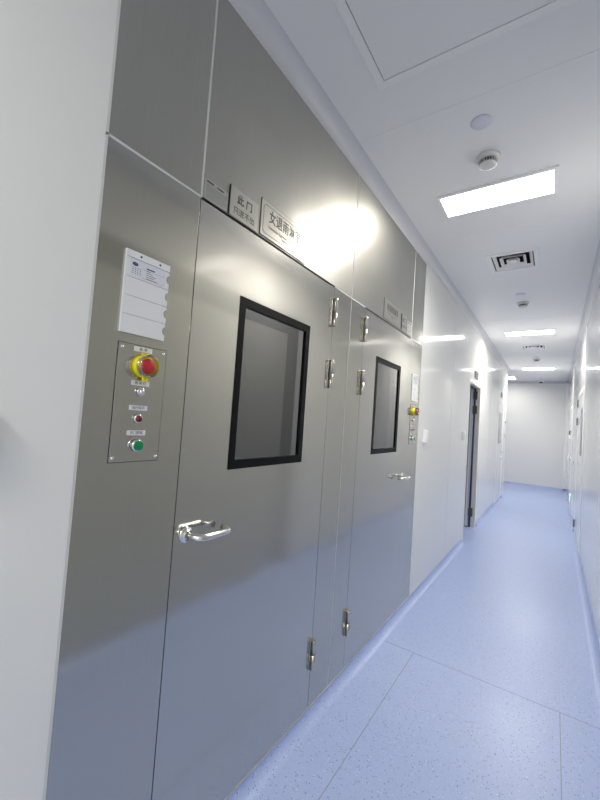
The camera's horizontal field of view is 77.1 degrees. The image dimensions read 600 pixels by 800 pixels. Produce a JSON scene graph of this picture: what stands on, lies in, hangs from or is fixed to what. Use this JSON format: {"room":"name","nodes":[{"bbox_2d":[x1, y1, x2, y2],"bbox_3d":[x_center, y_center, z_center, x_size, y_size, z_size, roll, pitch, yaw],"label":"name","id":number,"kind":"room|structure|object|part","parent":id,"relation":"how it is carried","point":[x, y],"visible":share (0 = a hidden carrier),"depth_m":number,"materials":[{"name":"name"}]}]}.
{"room":"cleanroom corridor","nodes":[
{"label":"cleanroom corridor","id":0,"kind":"room"},
{"bbox_2d":[0,0,507,799],"bbox_3d":[0.640,0.173,2.651,0.051,2.842,14.320,2,-3,34],"label":"wall","id":1,"kind":"structure","parent":0,"point":[56,56],"depth_m":0.84,"materials":[{"name":"white"}]},
{"bbox_2d":[225,493,504,799],"bbox_3d":[0.587,1.566,2.558,0.051,0.051,14.320,2,-3,34],"label":"baseboard","id":2,"kind":"structure","parent":1,"relation":"attached to","point":[260,777],"depth_m":1.90,"materials":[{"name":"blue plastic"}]},
{"bbox_2d":[229,0,510,371],"bbox_3d":[0.781,-1.210,2.683,0.063,0.063,14.320,2,-3,34],"label":"trim","id":3,"kind":"structure","parent":1,"relation":"attached to","point":[256,14],"depth_m":1.78,"materials":[{"name":"white metal"}]},
{"bbox_2d":[422,430,428,442],"bbox_3d":[1.077,0.311,3.226,0.034,0.108,0.072,2,-3,34],"label":"wall switch","id":4,"kind":"object","parent":1,"relation":"attached to","point":[425,432],"visible":1,"depth_m":3.20,"materials":[{"name":"white plastic"}]},
{"bbox_2d":[462,431,465,439],"bbox_3d":[1.992,0.437,4.581,0.034,0.108,0.072,2,-3,34],"label":"wall switch","id":5,"kind":"object","parent":1,"relation":"attached to","point":[463,432],"visible":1,"depth_m":4.55,"materials":[{"name":"white plastic"}]},
{"bbox_2d":[475,370,478,379],"bbox_3d":[2.465,-0.350,5.255,0.010,0.105,0.260,2,-3,34],"label":"door sign","id":6,"kind":"object","parent":1,"relation":"attached to","point":[476,372],"visible":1,"depth_m":5.24,"materials":[{"name":"grey plastic"}]},
{"bbox_2d":[494,398,504,503],"bbox_3d":[4.111,1.034,7.700,0.069,2.065,0.970,2,-3,34],"label":"door","id":7,"kind":"structure","parent":1,"relation":"in","point":[500,402],"depth_m":7.67,"materials":[{"name":"white metal"}]},
{"bbox_2d":[502,375,507,492],"bbox_3d":[4.631,0.725,8.553,0.054,2.726,0.033,2,-3,34],"label":"trim","id":8,"kind":"structure","parent":1,"relation":"attached to","point":[507,375],"depth_m":8.54,"materials":[{"name":"white"}]},
{"bbox_2d":[255,483,599,799],"bbox_3d":[0.626,1.686,3.900,4.015,0.061,16.800,2,-3,34],"label":"floor","id":9,"kind":"structure","parent":0,"point":[485,689],"depth_m":2.03,"materials":[{"name":"blue plastic"}]},
{"bbox_2d":[42,0,359,799],"bbox_3d":[-0.607,0.079,1.762,1.121,2.779,1.352,2,-3,34],"label":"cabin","id":10,"kind":"object","parent":9,"relation":"on","point":[195,94],"visible":0.38,"depth_m":1.06,"materials":[{"name":"metal"}]},
{"bbox_3d":[-0.476,0.373,1.011,0.040,2.034,0.296,2,-3,34],"label":"panel","id":11,"kind":"part","parent":10,"relation":"part of","materials":[{"name":"metal"}]},
{"bbox_2d":[107,340,166,462],"bbox_3d":[-0.419,0.010,1.005,0.040,0.313,0.145,2,-3,34],"label":"control panel","id":12,"kind":"object","parent":10,"relation":"attached to","point":[140,370],"visible":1,"depth_m":1.00,"materials":[{"name":"metal"}]},
{"bbox_2d":[136,416,142,421],"bbox_3d":[-0.428,0.050,1.005,0.007,0.018,0.018,2,-3,34],"label":"lamp","id":13,"kind":"object","parent":12,"relation":"attached to","point":[138,418],"depth_m":1.00,"materials":[{"name":"red plastic"}]},
{"bbox_2d":[118,248,169,340],"bbox_3d":[-0.417,-0.279,1.018,0.008,0.216,0.132,2,-3,34],"label":"paper holder","id":14,"kind":"object","parent":10,"relation":"attached to","point":[145,286],"visible":1,"depth_m":1.01,"materials":[{"name":"white paper"}]},
{"bbox_3d":[-0.453,-0.284,0.966,0.006,0.216,0.004,2,-3,34],"label":"edge rail","id":15,"kind":"part","parent":14,"relation":"part of","materials":[{"name":"white plastic"}]},
{"bbox_3d":[-0.383,-0.988,1.073,0.040,0.686,0.294,2,-3,34],"label":"panel","id":16,"kind":"part","parent":10,"relation":"part of","materials":[{"name":"metal"}]},
{"bbox_2d":[203,176,227,211],"bbox_3d":[-0.271,-0.663,1.219,0.002,0.066,0.100,2,-3,34],"label":"data plate","id":17,"kind":"object","parent":10,"relation":"attached to","point":[215,194],"visible":1,"depth_m":1.22,"materials":[{"name":"grey"}]},
{"bbox_2d":[206,180,226,206],"bbox_3d":[-0.269,-0.664,1.219,0.001,0.052,0.088,2,-3,34],"label":"print","id":18,"kind":"object","parent":17,"relation":"attached to","point":[215,194],"depth_m":1.22,"materials":[{"name":"grey"}]},
{"bbox_2d":[228,184,258,231],"bbox_3d":[-0.197,-0.671,1.325,0.004,0.102,0.145,2,-3,34],"label":"sign","id":19,"kind":"object","parent":10,"relation":"attached to","point":[241,207],"visible":1,"depth_m":1.32,"materials":[{"name":"grey"}]},
{"bbox_2d":[151,199,337,799],"bbox_3d":[-0.116,0.419,1.478,0.114,2.027,0.880,2,-3,34],"label":"door","id":20,"kind":"structure","parent":10,"relation":"attached to","point":[239,650],"depth_m":1.37,"materials":[{"name":"grey metal"}]},
{"bbox_3d":[-0.282,0.420,1.192,0.068,0.021,0.156,2,-3,34],"label":"handle","id":21,"kind":"part","parent":20,"relation":"part of","materials":[{"name":"metal"}]},
{"bbox_3d":[-0.006,-0.936,1.632,0.040,0.686,1.046,2,-3,34],"label":"panel","id":22,"kind":"part","parent":10,"relation":"part of","materials":[{"name":"metal"}]},
{"bbox_2d":[259,197,306,263],"bbox_3d":[-0.059,-0.676,1.528,0.004,0.139,0.310,2,-3,34],"label":"room sign","id":23,"kind":"object","parent":10,"relation":"attached to","point":[276,227],"visible":1,"depth_m":1.51,"materials":[{"name":"grey"}]},
{"bbox_3d":[0.142,0.458,1.925,0.040,2.034,0.184,2,-3,34],"label":"post panel","id":24,"kind":"part","parent":10,"relation":"part of","materials":[{"name":"metal"}]},
{"bbox_2d":[328,176,426,684],"bbox_3d":[0.140,0.181,2.867,1.121,2.779,1.324,2,-3,34],"label":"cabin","id":25,"kind":"object","parent":9,"relation":"on","point":[387,265],"visible":0.31,"depth_m":2.27,"materials":[{"name":"metal"}]},
{"bbox_3d":[0.244,0.472,2.075,0.040,2.034,0.172,2,-3,34],"label":"post panel","id":26,"kind":"part","parent":25,"relation":"part of","materials":[{"name":"metal"}]},
{"bbox_2d":[343,309,410,667],"bbox_3d":[0.554,0.511,2.468,0.114,2.027,0.868,2,-3,34],"label":"door","id":27,"kind":"structure","parent":25,"relation":"attached to","point":[384,372],"depth_m":2.42,"materials":[{"name":"grey metal"}]},
{"bbox_3d":[0.751,0.562,2.720,0.068,0.021,0.156,2,-3,34],"label":"handle","id":28,"kind":"part","parent":27,"relation":"part of","materials":[{"name":"metal"}]},
{"bbox_3d":[0.573,-0.857,2.488,0.040,0.686,1.019,2,-3,34],"label":"panel","id":29,"kind":"part","parent":25,"relation":"part of","materials":[{"name":"metal"}]},
{"bbox_2d":[383,297,400,327],"bbox_3d":[0.624,-0.583,2.539,0.004,0.129,0.304,2,-3,34],"label":"room sign","id":30,"kind":"object","parent":25,"relation":"attached to","point":[392,313],"visible":1,"depth_m":2.53,"materials":[{"name":"grey"}]},
{"bbox_2d":[401,314,406,331],"bbox_3d":[0.755,-0.556,2.732,0.004,0.111,0.114,2,-3,34],"label":"sign","id":31,"kind":"object","parent":25,"relation":"attached to","point":[403,318],"visible":1,"depth_m":2.72,"materials":[{"name":"grey"}]},
{"bbox_3d":[0.849,0.555,2.971,0.040,2.034,0.294,2,-3,34],"label":"panel","id":32,"kind":"part","parent":25,"relation":"part of","materials":[{"name":"metal"}]},
{"bbox_2d":[407,321,411,335],"bbox_3d":[0.824,-0.540,2.837,0.002,0.094,0.100,2,-3,34],"label":"data plate","id":33,"kind":"object","parent":25,"relation":"attached to","point":[409,325],"visible":1,"depth_m":2.83,"materials":[{"name":"grey plastic"}]},
{"bbox_2d":[409,404,418,443],"bbox_3d":[0.905,0.191,2.963,0.040,0.313,0.148,2,-3,34],"label":"control panel","id":34,"kind":"object","parent":25,"relation":"attached to","point":[413,409],"visible":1,"depth_m":2.95,"materials":[{"name":"metal"}]},
{"bbox_2d":[411,374,418,401],"bbox_3d":[0.914,-0.094,2.987,0.008,0.213,0.148,2,-3,34],"label":"paper holder","id":35,"kind":"object","parent":25,"relation":"attached to","point":[414,396],"visible":1,"depth_m":2.97,"materials":[{"name":"white plastic"}]},
{"bbox_3d":[0.943,-0.806,3.035,0.040,0.686,0.293,2,-3,34],"label":"panel","id":36,"kind":"part","parent":25,"relation":"part of","materials":[{"name":"metal"}]},
{"bbox_2d":[264,0,599,380],"bbox_3d":[0.823,-1.197,4.034,4.015,0.057,16.800,2,-3,34],"label":"ceiling","id":37,"kind":"structure","parent":0,"point":[538,81],"depth_m":1.87,"materials":[{"name":"white paint"}]},
{"bbox_2d":[333,0,576,90],"bbox_3d":[0.429,-1.334,1.129,0.682,0.007,0.682,2,-3,34],"label":"access hatch","id":38,"kind":"object","parent":37,"relation":"attached to","point":[397,40],"visible":1,"depth_m":1.33,"materials":[{"name":"white metal"}]},
{"bbox_2d":[476,150,500,170],"bbox_3d":[0.977,-1.235,1.958,0.117,0.052,0.117,2,-3,34],"label":"smoke detector","id":39,"kind":"object","parent":37,"relation":"attached to","point":[487,160],"visible":1,"depth_m":1.93,"materials":[{"name":"white plastic"}]},
{"bbox_2d":[436,165,558,218],"bbox_3d":[1.174,-1.229,2.262,0.629,0.010,0.270,2,-3,34],"label":"recessed light","id":40,"kind":"object","parent":37,"relation":"in","point":[544,182],"visible":1,"depth_m":2.23,"materials":[{"name":"white plastic"}]},
{"bbox_2d":[485,247,539,273],"bbox_3d":[1.775,-1.199,3.130,0.366,0.108,0.390,2,-3,34],"label":"ceiling vent","id":41,"kind":"object","parent":37,"relation":"in","point":[527,258],"visible":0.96,"depth_m":3.17,"materials":[{"name":"white metal"}]},
{"bbox_2d":[508,376,516,379],"bbox_3d":[5.512,-0.579,9.886,0.270,0.010,0.629,2,-3,34],"label":"recessed light","id":42,"kind":"object","parent":37,"relation":"in","point":[509,377],"visible":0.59,"depth_m":9.90,"materials":[{"name":"white plastic"}]},
{"bbox_2d":[517,301,528,307],"bbox_3d":[2.435,-1.036,4.115,0.117,0.052,0.117,2,-3,34],"label":"smoke detector","id":43,"kind":"object","parent":37,"relation":"attached to","point":[523,304],"visible":1,"depth_m":4.08,"materials":[{"name":"white plastic"}]},
{"bbox_2d":[503,329,555,336],"bbox_3d":[3.234,-0.947,5.310,0.629,0.010,0.270,2,-3,34],"label":"recessed light","id":44,"kind":"object","parent":37,"relation":"in","point":[543,331],"visible":1,"depth_m":5.29,"materials":[{"name":"white plastic"}]},
{"bbox_2d":[505,330,553,335],"bbox_3d":[3.234,-0.947,5.310,0.585,0.006,0.226,2,-3,34],"label":"diffuser","id":45,"kind":"object","parent":44,"relation":"attached to","point":[528,332],"depth_m":5.30,"materials":[{"name":"white plastic"}]},
{"bbox_2d":[520,344,546,349],"bbox_3d":[3.850,-0.915,6.199,0.366,0.108,0.390,2,-3,34],"label":"ceiling vent","id":46,"kind":"object","parent":37,"relation":"in","point":[542,346],"visible":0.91,"depth_m":6.24,"materials":[{"name":"white metal"}]},
{"bbox_2d":[521,367,555,369],"bbox_3d":[5.189,-0.679,8.201,0.629,0.010,0.270,2,-3,34],"label":"recessed light","id":47,"kind":"object","parent":37,"relation":"in","point":[549,368],"visible":1,"depth_m":8.19,"materials":[{"name":"white plastic"}]},
{"bbox_2d":[522,368,554,369],"bbox_3d":[5.189,-0.679,8.201,0.585,0.006,0.226,2,-3,34],"label":"diffuser","id":48,"kind":"object","parent":47,"relation":"attached to","point":[522,368],"depth_m":8.21,"materials":[{"name":"white"}]},
{"bbox_2d":[503,384,565,488],"bbox_3d":[5.374,0.876,10.844,3.815,2.842,0.050,2,-3,34],"label":"wall","id":49,"kind":"structure","parent":0,"point":[535,413],"depth_m":10.15,"materials":[{"name":"white paint"}]},
{"bbox_2d":[503,481,565,490],"bbox_3d":[5.251,2.263,10.738,3.815,0.051,0.051,2,-3,34],"label":"baseboard","id":50,"kind":"structure","parent":49,"relation":"attached to","point":[514,483],"depth_m":10.06,"materials":[{"name":"blue plastic"}]},
{"bbox_2d":[507,381,568,383],"bbox_3d":[5.437,-0.513,10.861,3.815,0.063,0.063,2,-3,34],"label":"trim","id":51,"kind":"structure","parent":49,"relation":"attached to","point":[508,382],"depth_m":10.23,"materials":[{"name":"white metal"}]},
{"bbox_2d":[563,383,569,488],"bbox_3d":[6.885,0.929,9.742,0.075,2.722,0.075,2,-3,34],"label":"trim","id":52,"kind":"structure","parent":49,"relation":"attached to","point":[567,384],"depth_m":9.72,"materials":[{"name":"white"}]},
{"bbox_2d":[566,283,599,648],"bbox_3d":[2.322,0.299,2.882,0.051,2.842,16.600,2,-3,34],"label":"wall","id":53,"kind":"structure","parent":0,"point":[590,500],"depth_m":3.62,"materials":[{"name":"white paint"}]},
{"bbox_2d":[567,405,572,503],"bbox_3d":[5.667,1.153,7.956,0.069,2.065,0.950,2,-3,34],"label":"door","id":54,"kind":"structure","parent":53,"relation":"in","point":[569,457],"depth_m":7.92,"materials":[{"name":"white metal"}]},
{"bbox_2d":[569,384,573,505],"bbox_3d":[5.399,0.727,7.481,0.003,2.726,0.100,2,-3,34],"label":"trim","id":55,"kind":"structure","parent":53,"relation":"attached to","point":[573,384],"depth_m":7.46,"materials":[{"name":"white"}]},
{"bbox_2d":[573,386,583,550],"bbox_3d":[3.777,0.892,5.118,0.022,2.065,1.350,2,-3,34],"label":"door","id":56,"kind":"structure","parent":53,"relation":"in","point":[580,402],"depth_m":5.06,"materials":[{"name":"white metal"}]},
{"bbox_2d":[564,491,599,717],"bbox_3d":[2.185,1.688,2.846,0.051,0.051,16.600,2,-3,34],"label":"baseboard","id":57,"kind":"structure","parent":53,"relation":"attached to","point":[594,651],"depth_m":2.88,"materials":[{"name":"blue plastic"}]},
{"bbox_2d":[579,326,586,553],"bbox_3d":[3.401,0.454,4.526,0.003,2.726,0.105,2,-3,34],"label":"trim","id":58,"kind":"structure","parent":53,"relation":"attached to","point":[586,326],"depth_m":4.51,"materials":[{"name":"white"}]},
{"bbox_2d":[567,239,599,382],"bbox_3d":[2.370,-1.087,2.978,0.063,0.063,16.600,2,-3,34],"label":"trim","id":59,"kind":"structure","parent":53,"relation":"attached to","point":[595,276],"depth_m":4.03,"materials":[{"name":"white metal"}]},
{"bbox_3d":[1.884,0.397,5.651,1.250,2.842,2.300,2,-3,34],"label":"wall","id":60,"kind":"structure","parent":0,"visible":0},
{"bbox_2d":[462,378,480,540],"bbox_3d":[2.007,0.774,5.448,0.904,2.090,0.930,2,-3,34],"label":"door","id":61,"kind":"structure","parent":60,"relation":"in","point":[474,403],"depth_m":5.55,"materials":[{"name":"white metal"}]}
]}

